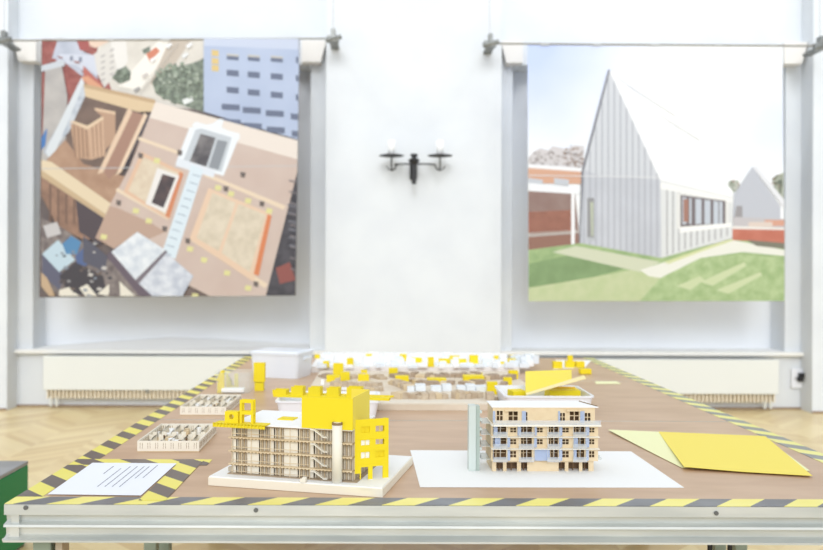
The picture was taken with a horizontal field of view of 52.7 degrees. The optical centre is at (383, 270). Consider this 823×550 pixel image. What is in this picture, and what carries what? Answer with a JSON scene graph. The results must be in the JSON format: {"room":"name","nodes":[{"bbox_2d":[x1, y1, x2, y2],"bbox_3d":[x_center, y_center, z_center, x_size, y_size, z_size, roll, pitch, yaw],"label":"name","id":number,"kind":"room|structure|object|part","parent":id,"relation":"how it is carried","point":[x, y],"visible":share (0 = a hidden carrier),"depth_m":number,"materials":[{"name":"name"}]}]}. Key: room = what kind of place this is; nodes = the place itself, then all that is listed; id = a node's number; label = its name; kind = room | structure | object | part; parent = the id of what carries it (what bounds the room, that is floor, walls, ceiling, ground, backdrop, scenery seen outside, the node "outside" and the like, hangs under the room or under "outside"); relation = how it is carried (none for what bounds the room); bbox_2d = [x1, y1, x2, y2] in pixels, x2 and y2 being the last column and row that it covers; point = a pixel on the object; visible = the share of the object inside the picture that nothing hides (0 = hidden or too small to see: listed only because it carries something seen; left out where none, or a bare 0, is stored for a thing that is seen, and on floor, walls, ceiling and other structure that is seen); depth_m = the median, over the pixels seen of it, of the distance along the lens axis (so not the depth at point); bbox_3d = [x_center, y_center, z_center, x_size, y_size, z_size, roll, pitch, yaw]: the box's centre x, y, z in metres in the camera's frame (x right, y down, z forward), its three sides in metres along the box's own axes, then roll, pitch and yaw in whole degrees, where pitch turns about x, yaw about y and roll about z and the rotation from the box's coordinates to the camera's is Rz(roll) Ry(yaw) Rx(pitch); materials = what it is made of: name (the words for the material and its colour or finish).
{"room":"architecture exhibition room","nodes":[
{"label":"architecture exhibition room","id":0,"kind":"room"},
{"bbox_2d":[0,0,822,412],"bbox_3d":[0.005,-1.505,7.625,14.000,5.400,1.150,0,0,0],"label":"wall","id":1,"kind":"structure","parent":0,"point":[397,264],"depth_m":7.05,"materials":[{"name":"white paint"}]},
{"bbox_2d":[13,41,40,64],"bbox_3d":[-3.090,-1.897,7.189,0.201,0.190,0.119,0,0,0],"label":"trim","id":2,"kind":"structure","parent":1,"relation":"attached to","point":[30,53],"depth_m":7.13,"materials":[{"name":"white paint"}]},
{"bbox_2d":[43,355,249,405],"bbox_3d":[-1.808,0.950,7.178,2.228,0.437,0.135,0,0,0],"label":"radiator","id":3,"kind":"object","parent":1,"relation":"attached to","point":[68,376],"visible":0.75,"depth_m":7.11,"materials":[{"name":"white metal"}]},
{"bbox_3d":[-1.808,0.920,7.178,2.208,0.357,0.013,0,0,0],"label":"panel","id":4,"kind":"part","parent":3,"relation":"part of","materials":[{"name":"beige metal"}]},
{"bbox_3d":[-1.808,0.878,7.119,2.228,0.292,0.018,0,0,0],"label":"panel","id":5,"kind":"part","parent":3,"relation":"part of","materials":[{"name":"white metal"}]},
{"bbox_2d":[46,355,249,356],"bbox_3d":[-1.810,0.735,7.157,2.202,0.006,0.055,0,0,0],"label":"grille","id":6,"kind":"object","parent":3,"relation":"attached to","point":[46,355],"depth_m":7.11,"materials":[{"name":"white metal"}]},
{"bbox_2d":[14,349,324,353],"bbox_3d":[-1.851,0.702,7.230,2.700,0.034,0.100,0,0,0],"label":"trim","id":7,"kind":"structure","parent":1,"relation":"attached to","point":[31,351],"depth_m":7.18,"materials":[{"name":"white paint"}]},
{"bbox_2d":[0,0,341,296],"bbox_3d":[-1.766,-1.947,6.914,2.842,4.337,0.268,0,0,0],"label":"banner","id":8,"kind":"object","parent":1,"relation":"attached to","point":[169,167],"visible":1,"depth_m":6.80,"materials":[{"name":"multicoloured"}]},
{"bbox_3d":[-1.771,-1.902,6.820,2.703,0.042,0.016,0,0,0],"label":"rod","id":9,"kind":"part","parent":8,"relation":"part of","materials":[{"name":"grey metal"}]},
{"bbox_2d":[39,39,299,296],"bbox_3d":[-1.765,-0.844,6.812,2.133,2.132,0.024,0,0,0],"label":"print","id":10,"kind":"object","parent":8,"relation":"attached to","point":[169,167],"depth_m":6.81,"materials":[{"name":"multicoloured paper"}]},
{"bbox_2d":[34,337,309,349],"bbox_3d":[-1.858,0.655,7.385,2.420,0.118,0.269,0,0,0],"label":"trim","id":11,"kind":"structure","parent":1,"relation":"attached to","point":[165,342],"depth_m":7.39,"materials":[{"name":"white paint"}]},
{"bbox_2d":[45,71,310,345],"bbox_3d":[-1.854,-0.546,7.760,2.420,2.530,0.480,0,0,0],"label":"window","id":12,"kind":"structure","parent":1,"relation":"in","point":[68,320],"depth_m":7.52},
{"bbox_2d":[301,40,325,64],"bbox_3d":[-0.602,-1.889,7.189,0.215,0.190,0.119,0,0,0],"label":"trim","id":13,"kind":"structure","parent":1,"relation":"attached to","point":[312,51],"depth_m":7.13,"materials":[{"name":"white paint"}]},
{"bbox_2d":[0,404,822,412],"bbox_3d":[-0.004,1.186,7.144,14.000,0.018,0.211,0,0,0],"label":"baseboard","id":14,"kind":"structure","parent":1,"relation":"attached to","point":[18,405],"depth_m":7.24,"materials":[{"name":"brown"}]},
{"bbox_2d":[379,140,452,183],"bbox_3d":[0.263,-0.903,6.918,0.611,0.362,0.263,0,0,0],"label":"wall sconce","id":15,"kind":"object","parent":1,"relation":"attached to","point":[391,154],"visible":1,"depth_m":6.87,"materials":[{"name":"grey metal"}]},
{"bbox_3d":[0.133,-0.891,6.890,0.231,0.126,0.013,0,0,0],"label":"arm","id":16,"kind":"part","parent":15,"relation":"part of","materials":[{"name":"grey metal"}]},
{"bbox_3d":[0.249,-0.849,6.947,0.090,0.254,0.204,0,0,0],"label":"post","id":17,"kind":"part","parent":15,"relation":"part of","materials":[{"name":"grey metal"}]},
{"bbox_3d":[0.379,-0.892,6.890,0.261,0.126,0.013,0,0,0],"label":"arm","id":18,"kind":"part","parent":15,"relation":"part of","materials":[{"name":"grey metal"}]},
{"bbox_2d":[502,41,522,65],"bbox_3d":[1.099,-1.883,7.189,0.191,0.190,0.119,0,0,0],"label":"trim","id":19,"kind":"structure","parent":1,"relation":"attached to","point":[512,55],"depth_m":7.13,"materials":[{"name":"white paint"}]},
{"bbox_2d":[512,72,770,347],"bbox_3d":[2.312,-0.532,7.760,2.385,2.530,0.480,0,0,0],"label":"window","id":20,"kind":"structure","parent":1,"relation":"in","point":[535,324],"depth_m":7.52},
{"bbox_2d":[512,348,784,351],"bbox_3d":[2.308,0.712,7.385,2.385,0.034,0.269,0,0,0],"label":"trim","id":21,"kind":"structure","parent":1,"relation":"attached to","point":[513,349],"depth_m":7.38,"materials":[{"name":"white"}]},
{"bbox_2d":[482,0,822,301],"bbox_3d":[2.232,-1.905,6.914,2.851,4.319,0.268,0,0,0],"label":"banner","id":22,"kind":"object","parent":1,"relation":"attached to","point":[655,171],"visible":1,"depth_m":6.81,"materials":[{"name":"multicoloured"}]},
{"bbox_3d":[2.227,-1.859,6.820,2.712,0.027,0.016,0,0,0],"label":"rod","id":23,"kind":"part","parent":22,"relation":"part of","materials":[{"name":"grey metal"}]},
{"bbox_2d":[527,44,783,301],"bbox_3d":[2.235,-0.805,6.817,2.119,2.119,0.014,0,0,0],"label":"print","id":24,"kind":"object","parent":22,"relation":"attached to","point":[655,171],"depth_m":6.81,"materials":[{"name":"multicoloured paper"}]},
{"bbox_2d":[501,351,803,355],"bbox_3d":[2.314,0.716,7.230,2.644,0.034,0.100,0,0,0],"label":"trim","id":25,"kind":"structure","parent":1,"relation":"attached to","point":[602,353],"depth_m":7.18,"materials":[{"name":"white paint"}]},
{"bbox_2d":[594,358,778,408],"bbox_3d":[2.283,0.970,7.178,2.203,0.425,0.135,0,0,0],"label":"radiator","id":26,"kind":"object","parent":1,"relation":"attached to","point":[700,380],"visible":0.63,"depth_m":7.11,"materials":[{"name":"white metal"}]},
{"bbox_2d":[594,358,774,359],"bbox_3d":[2.278,0.761,7.157,2.172,0.006,0.055,0,0,0],"label":"grille","id":27,"kind":"object","parent":26,"relation":"attached to","point":[594,358],"depth_m":7.12,"materials":[{"name":"white metal"}]},
{"bbox_3d":[2.283,0.906,7.119,2.203,0.296,0.018,0,0,0],"label":"panel","id":28,"kind":"part","parent":26,"relation":"part of","materials":[{"name":"white metal"}]},
{"bbox_3d":[2.283,0.948,7.178,2.183,0.361,0.013,0,0,0],"label":"panel","id":29,"kind":"part","parent":26,"relation":"part of","materials":[{"name":"beige metal"}]},
{"bbox_2d":[782,42,807,66],"bbox_3d":[3.542,-1.874,7.189,0.204,0.190,0.119,0,0,0],"label":"trim","id":30,"kind":"structure","parent":1,"relation":"attached to","point":[792,56],"depth_m":7.13,"materials":[{"name":"white paint"}]},
{"bbox_2d":[790,368,801,387],"bbox_3d":[3.611,0.935,7.232,0.130,0.170,0.034,0,0,0],"label":"wall socket","id":31,"kind":"object","parent":1,"relation":"attached to","point":[794,383],"visible":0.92,"depth_m":7.22,"materials":[{"name":"white plastic"}]},
{"bbox_2d":[797,373,804,381],"bbox_3d":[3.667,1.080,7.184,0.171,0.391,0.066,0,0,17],"label":"plug","id":32,"kind":"object","parent":1,"relation":"attached to","point":[801,376],"visible":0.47,"depth_m":7.17,"materials":[{"name":"black plastic"}]},
{"bbox_2d":[0,407,822,549],"bbox_3d":[-0.004,1.245,2.750,14.000,0.100,10.500,0,0,0],"label":"floor","id":33,"kind":"structure","parent":0,"point":[50,439],"depth_m":5.74,"materials":[{"name":"brown wood"}]},
{"bbox_2d":[0,461,27,549],"bbox_3d":[-1.830,1.007,3.185,0.608,0.362,0.870,0,0,0],"label":"equipment case","id":34,"kind":"object","parent":33,"relation":"on","point":[13,474],"visible":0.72,"depth_m":3.47,"materials":[{"name":"green paint"}]},
{"bbox_3d":[-1.842,0.835,3.185,0.582,0.016,0.870,0,0,0],"label":"lid","id":35,"kind":"part","parent":34,"relation":"part of","materials":[{"name":"white plastic"}]},
{"bbox_2d":[2,420,822,549],"bbox_3d":[0.197,0.845,2.247,2.012,0.700,1.004,0,0,0],"label":"table","id":36,"kind":"object","parent":33,"relation":"on","point":[46,526],"visible":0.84,"depth_m":1.76,"materials":[{"name":"wood"}]},
{"bbox_3d":[-0.790,0.532,2.251,0.036,0.078,0.992,0,0,0],"label":"rail","id":37,"kind":"part","parent":36,"relation":"part of","materials":[{"name":"metal"}]},
{"bbox_3d":[-0.748,0.842,1.831,0.040,0.660,0.040,0,0,0],"label":"leg","id":38,"kind":"part","parent":36,"relation":"part of","materials":[{"name":"grey metal"}]},
{"bbox_2d":[49,463,176,494],"bbox_3d":[-0.637,0.490,1.967,0.216,0.001,0.304,0,0,0],"label":"printed sheet","id":39,"kind":"object","parent":36,"relation":"on","point":[96,478],"visible":1,"depth_m":1.95,"materials":[{"name":"white paper"}]},
{"bbox_2d":[68,459,211,464],"bbox_3d":[-0.625,0.492,2.137,0.352,0.001,0.064,0,0,0],"label":"tape","id":40,"kind":"object","parent":36,"relation":"on","point":[78,461],"visible":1,"depth_m":2.14,"materials":[{"name":"yellow plastic"}]},
{"bbox_3d":[-0.748,0.842,2.671,0.040,0.660,0.040,0,0,0],"label":"leg","id":41,"kind":"part","parent":36,"relation":"part of","materials":[{"name":"grey metal"}]},
{"bbox_2d":[139,459,203,499],"bbox_3d":[-0.498,0.492,1.975,0.058,0.001,0.387,0,0,0],"label":"tape","id":42,"kind":"object","parent":36,"relation":"on","point":[177,475],"visible":1,"depth_m":1.95,"materials":[{"name":"yellow plastic"}]},
{"bbox_2d":[137,424,216,451],"bbox_3d":[-0.590,0.478,2.389,0.168,0.030,0.258,0,0,-1],"label":"model","id":43,"kind":"object","parent":36,"relation":"on","point":[165,437],"visible":1,"depth_m":2.35},
{"bbox_3d":[-0.590,0.491,2.389,0.168,0.002,0.258,0,0,-1],"label":"floor plate","id":44,"kind":"part","parent":43,"relation":"part of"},
{"bbox_2d":[208,389,412,497],"bbox_3d":[-0.167,0.389,2.008,0.414,0.210,0.337,0,0,14],"label":"model","id":45,"kind":"object","parent":36,"relation":"on","point":[330,446],"visible":1,"depth_m":1.89},
{"bbox_3d":[-0.262,0.403,1.905,0.194,0.028,0.001,0,0,15],"label":"balcony railing","id":46,"kind":"part","parent":45,"relation":"part of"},
{"bbox_3d":[-0.262,0.433,1.905,0.194,0.028,0.001,0,0,15],"label":"balcony railing","id":47,"kind":"part","parent":45,"relation":"part of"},
{"bbox_3d":[-0.262,0.460,1.905,0.194,0.020,0.001,0,0,15],"label":"balcony railing","id":48,"kind":"part","parent":45,"relation":"part of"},
{"bbox_3d":[-0.261,0.372,1.905,0.194,0.028,0.001,0,0,15],"label":"balcony railing","id":49,"kind":"part","parent":45,"relation":"part of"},
{"bbox_3d":[-0.166,0.484,2.015,0.413,0.019,0.322,0,0,14],"label":"board","id":50,"kind":"part","parent":45,"relation":"part of","materials":[{"name":"beige"}]},
{"bbox_3d":[0.198,0.535,1.763,2.000,0.078,0.036,0,0,0],"label":"rail","id":51,"kind":"part","parent":36,"relation":"part of","materials":[{"name":"metal"}]},
{"bbox_2d":[5,496,822,506],"bbox_3d":[0.198,0.495,1.781,2.000,0.001,0.056,0,0,0],"label":"tape","id":52,"kind":"object","parent":36,"relation":"on","point":[18,499],"visible":1,"depth_m":1.78,"materials":[{"name":"plastic"}]},
{"bbox_3d":[0.198,0.503,2.251,1.992,0.014,0.992,0,0,0],"label":"deck panel","id":53,"kind":"part","parent":36,"relation":"part of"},
{"bbox_2d":[410,450,683,487],"bbox_3d":[0.380,0.495,2.093,0.615,0.001,0.390,0,0,0],"label":"drawing sheet","id":54,"kind":"object","parent":36,"relation":"on","point":[434,468],"visible":0.73,"depth_m":2.02,"materials":[{"name":"white paper"}]},
{"bbox_2d":[467,401,601,470],"bbox_3d":[0.374,0.414,2.091,0.329,0.162,0.120,0,0,-1],"label":"model","id":55,"kind":"object","parent":54,"relation":"on","point":[531,435],"visible":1,"depth_m":2.05},
{"bbox_2d":[608,429,809,470],"bbox_3d":[0.917,0.495,2.319,0.445,0.005,0.509,0,0,0],"label":"paper sheet","id":56,"kind":"object","parent":36,"relation":"on","point":[652,441],"visible":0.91,"depth_m":2.39,"materials":[{"name":"beige paper"}]},
{"bbox_2d":[659,432,811,475],"bbox_3d":[0.940,0.491,2.273,0.305,0.005,0.494,0,0,12],"label":"paper sheet","id":57,"kind":"object","parent":56,"relation":"on","point":[740,453],"visible":1,"depth_m":2.23,"materials":[{"name":"yellow paper"}]},
{"bbox_3d":[1.142,0.849,2.671,0.040,0.660,0.040,0,0,0],"label":"leg","id":58,"kind":"part","parent":36,"relation":"part of","materials":[{"name":"grey metal"}]},
{"bbox_2d":[225,357,633,380],"bbox_3d":[0.197,0.845,4.256,2.012,0.700,0.998,0,0,0],"label":"stage platform","id":59,"kind":"object","parent":33,"relation":"on","point":[599,373],"visible":0.18,"depth_m":4.04,"materials":[{"name":"wood"}]},
{"bbox_2d":[18,357,251,495],"bbox_3d":[-0.773,0.492,3.286,0.057,0.001,2.950,0,0,0],"label":"tape","id":60,"kind":"object","parent":59,"relation":"on","point":[48,484],"visible":0.86,"depth_m":2.44,"materials":[{"name":"yellow plastic"}]},
{"bbox_2d":[249,347,313,378],"bbox_3d":[-0.479,0.431,3.904,0.262,0.124,0.204,0,0,18],"label":"storage box","id":61,"kind":"object","parent":59,"relation":"on","point":[286,363],"visible":0.98,"depth_m":3.82,"materials":[{"name":"plastic"}]},
{"bbox_3d":[-0.478,0.375,3.904,0.255,0.012,0.204,0,0,18],"label":"lid","id":62,"kind":"part","parent":61,"relation":"part of","materials":[{"name":"plastic"}]},
{"bbox_2d":[311,352,538,372],"bbox_3d":[0.218,0.453,4.352,1.172,0.084,0.777,0,0,0],"label":"model","id":63,"kind":"object","parent":59,"relation":"on","point":[352,361],"visible":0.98,"depth_m":4.14},
{"bbox_2d":[556,360,590,368],"bbox_3d":[1.003,0.497,4.407,0.190,0.001,0.489,0,0,14],"label":"sheet","id":64,"kind":"object","parent":59,"relation":"on","point":[585,361],"visible":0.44,"depth_m":4.56,"materials":[{"name":"white paper"}]},
{"bbox_2d":[552,361,562,368],"bbox_3d":[0.884,0.479,4.236,0.046,0.036,0.037,0,0,0],"label":"cube","id":65,"kind":"object","parent":64,"relation":"on","point":[555,364],"visible":1,"depth_m":4.22,"materials":[{"name":"yellow plastic"}]},
{"bbox_2d":[564,360,574,367],"bbox_3d":[0.958,0.480,4.282,0.046,0.033,0.037,0,0,0],"label":"cube","id":66,"kind":"object","parent":64,"relation":"on","point":[568,364],"visible":1,"depth_m":4.26,"materials":[{"name":"yellow plastic"}]},
{"bbox_2d":[567,355,572,360],"bbox_3d":[0.959,0.449,4.279,0.024,0.028,0.022,0,0,0],"label":"cube","id":67,"kind":"object","parent":66,"relation":"on","point":[569,357],"visible":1,"depth_m":4.27,"materials":[{"name":"yellow plastic"}]},
{"bbox_2d":[575,361,584,367],"bbox_3d":[1.010,0.481,4.283,0.044,0.031,0.035,0,0,0],"label":"cube","id":68,"kind":"object","parent":64,"relation":"on","point":[578,364],"visible":1,"depth_m":4.26,"materials":[{"name":"yellow plastic"}]},
{"bbox_2d":[578,368,591,373],"bbox_3d":[0.973,0.485,4.018,0.053,0.024,0.043,0,0,0],"label":"cube","id":69,"kind":"object","parent":59,"relation":"on","point":[580,370],"visible":1,"depth_m":4.00,"materials":[{"name":"yellow plastic"}]},
{"bbox_2d":[584,358,822,462],"bbox_3d":[1.169,0.498,3.286,0.057,0.001,2.950,0,0,0],"label":"tape","id":70,"kind":"object","parent":59,"relation":"on","point":[811,453],"visible":1,"depth_m":2.84,"materials":[{"name":"yellow plastic"}]},
{"bbox_2d":[159,380,727,549],"bbox_3d":[0.197,0.845,3.253,2.012,0.701,0.998,0,0,0],"label":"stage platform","id":71,"kind":"object","parent":33,"relation":"on","point":[626,400],"depth_m":3.03,"materials":[{"name":"wood"}]},
{"bbox_3d":[-0.748,0.842,2.834,0.040,0.660,0.040,0,0,0],"label":"leg","id":72,"kind":"part","parent":71,"relation":"part of","materials":[{"name":"grey metal"}]},
{"bbox_2d":[180,394,241,414],"bbox_3d":[-0.615,0.478,2.973,0.158,0.030,0.282,0,0,1],"label":"model","id":73,"kind":"object","parent":71,"relation":"on","point":[202,404],"visible":0.99,"depth_m":2.94},
{"bbox_2d":[226,373,238,386],"bbox_3d":[-0.634,0.458,3.469,0.050,0.058,0.012,0,0,0],"label":"yellow offcut","id":74,"kind":"object","parent":71,"relation":"on","point":[228,379],"visible":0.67,"depth_m":3.46,"materials":[{"name":"yellow"}]},
{"bbox_2d":[254,382,263,390],"bbox_3d":[-0.514,0.476,3.426,0.037,0.033,0.030,0,0,0],"label":"yellow offcut","id":75,"kind":"object","parent":71,"relation":"on","point":[258,386],"visible":1,"depth_m":3.41,"materials":[{"name":"yellow"}]},
{"bbox_2d":[254,362,265,381],"bbox_3d":[-0.513,0.418,3.427,0.045,0.078,0.032,0,0,0],"label":"yellow offcut","id":76,"kind":"object","parent":75,"relation":"on","point":[259,367],"visible":1,"depth_m":3.41,"materials":[{"name":"yellow plastic"}]},
{"bbox_2d":[275,391,379,416],"bbox_3d":[-0.185,0.459,2.817,0.343,0.070,0.235,0,0,0],"label":"plastic tray","id":77,"kind":"object","parent":71,"relation":"on","point":[284,403],"visible":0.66,"depth_m":2.71,"materials":[{"name":"white plastic"}]},
{"bbox_2d":[272,385,393,400],"bbox_3d":[-0.171,0.404,2.794,0.400,0.040,0.090,0,0,11],"label":"model","id":78,"kind":"object","parent":77,"relation":"on","point":[298,391],"visible":0.9,"depth_m":2.77},
{"bbox_2d":[310,363,524,410],"bbox_3d":[0.148,0.453,3.438,0.900,0.084,0.985,0,0,0],"label":"model","id":79,"kind":"object","parent":71,"relation":"on","point":[411,390],"visible":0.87,"depth_m":3.36},
{"bbox_3d":[0.198,0.535,2.769,2.000,0.078,0.030,0,0,0],"label":"rail","id":80,"kind":"part","parent":71,"relation":"part of","materials":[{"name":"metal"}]},
{"bbox_3d":[0.198,0.503,3.254,1.992,0.014,0.992,0,0,0],"label":"deck panel","id":81,"kind":"part","parent":71,"relation":"part of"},
{"bbox_2d":[495,375,593,403],"bbox_3d":[0.566,0.429,2.965,0.310,0.136,0.270,0,0,0],"label":"plastic tray","id":82,"kind":"object","parent":71,"relation":"on","point":[585,396],"depth_m":2.85,"materials":[{"name":"white plastic"}]},
{"bbox_2d":[507,389,526,395],"bbox_3d":[0.471,0.457,2.944,0.050,0.070,0.060,0,0,-12],"label":"block","id":83,"kind":"object","parent":82,"relation":"in","point":[510,392],"visible":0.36,"depth_m":2.92,"materials":[{"name":"yellow"}]},
{"bbox_2d":[525,370,571,393],"bbox_3d":[0.586,0.393,2.945,0.197,0.066,0.170,0,0,0],"label":"board","id":84,"kind":"object","parent":82,"relation":"in","point":[534,380],"visible":0.86,"depth_m":2.96,"materials":[{"name":"yellow"}]},
{"bbox_3d":[0.591,0.394,2.863,0.204,0.067,0.030,0,0,0],"label":"thin strip","id":85,"kind":"part","parent":82,"relation":"part of","materials":[{"name":"yellow plastic"}]},
{"bbox_2d":[544,388,580,395],"bbox_3d":[0.640,0.458,2.982,0.110,0.070,0.095,0,0,0],"label":"block","id":86,"kind":"object","parent":82,"relation":"in","point":[553,391],"visible":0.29,"depth_m":2.94,"materials":[{"name":"yellow"}]},
{"bbox_3d":[0.992,0.497,3.697,0.116,0.001,0.086,0,0,0],"label":"paper strip","id":87,"kind":"part","parent":71,"relation":"part of","materials":[{"name":"yellow paper"}]},
{"bbox_3d":[1.142,0.849,2.834,0.040,0.660,0.040,0,0,0],"label":"leg","id":88,"kind":"part","parent":71,"relation":"part of","materials":[{"name":"grey metal"}]},
{"bbox_3d":[-0.609,0.450,3.391,0.150,0.085,0.130,0,0,0],"label":"clear container","id":89,"kind":"object","parent":71,"relation":"on","visible":0},
{"bbox_2d":[216,370,224,392],"bbox_3d":[-0.662,0.447,3.357,0.032,0.091,0.012,0,0,0],"label":"yellow offcut","id":90,"kind":"object","parent":89,"relation":"in","point":[221,378],"visible":1,"depth_m":3.35,"materials":[{"name":"yellow"}]},
{"bbox_2d":[221,387,244,392],"bbox_3d":[-0.609,0.480,3.352,0.090,0.016,0.036,0,0,0],"label":"white offcut","id":91,"kind":"object","parent":89,"relation":"in","point":[226,389],"visible":1,"depth_m":3.33,"materials":[{"name":"white"}]}
]}

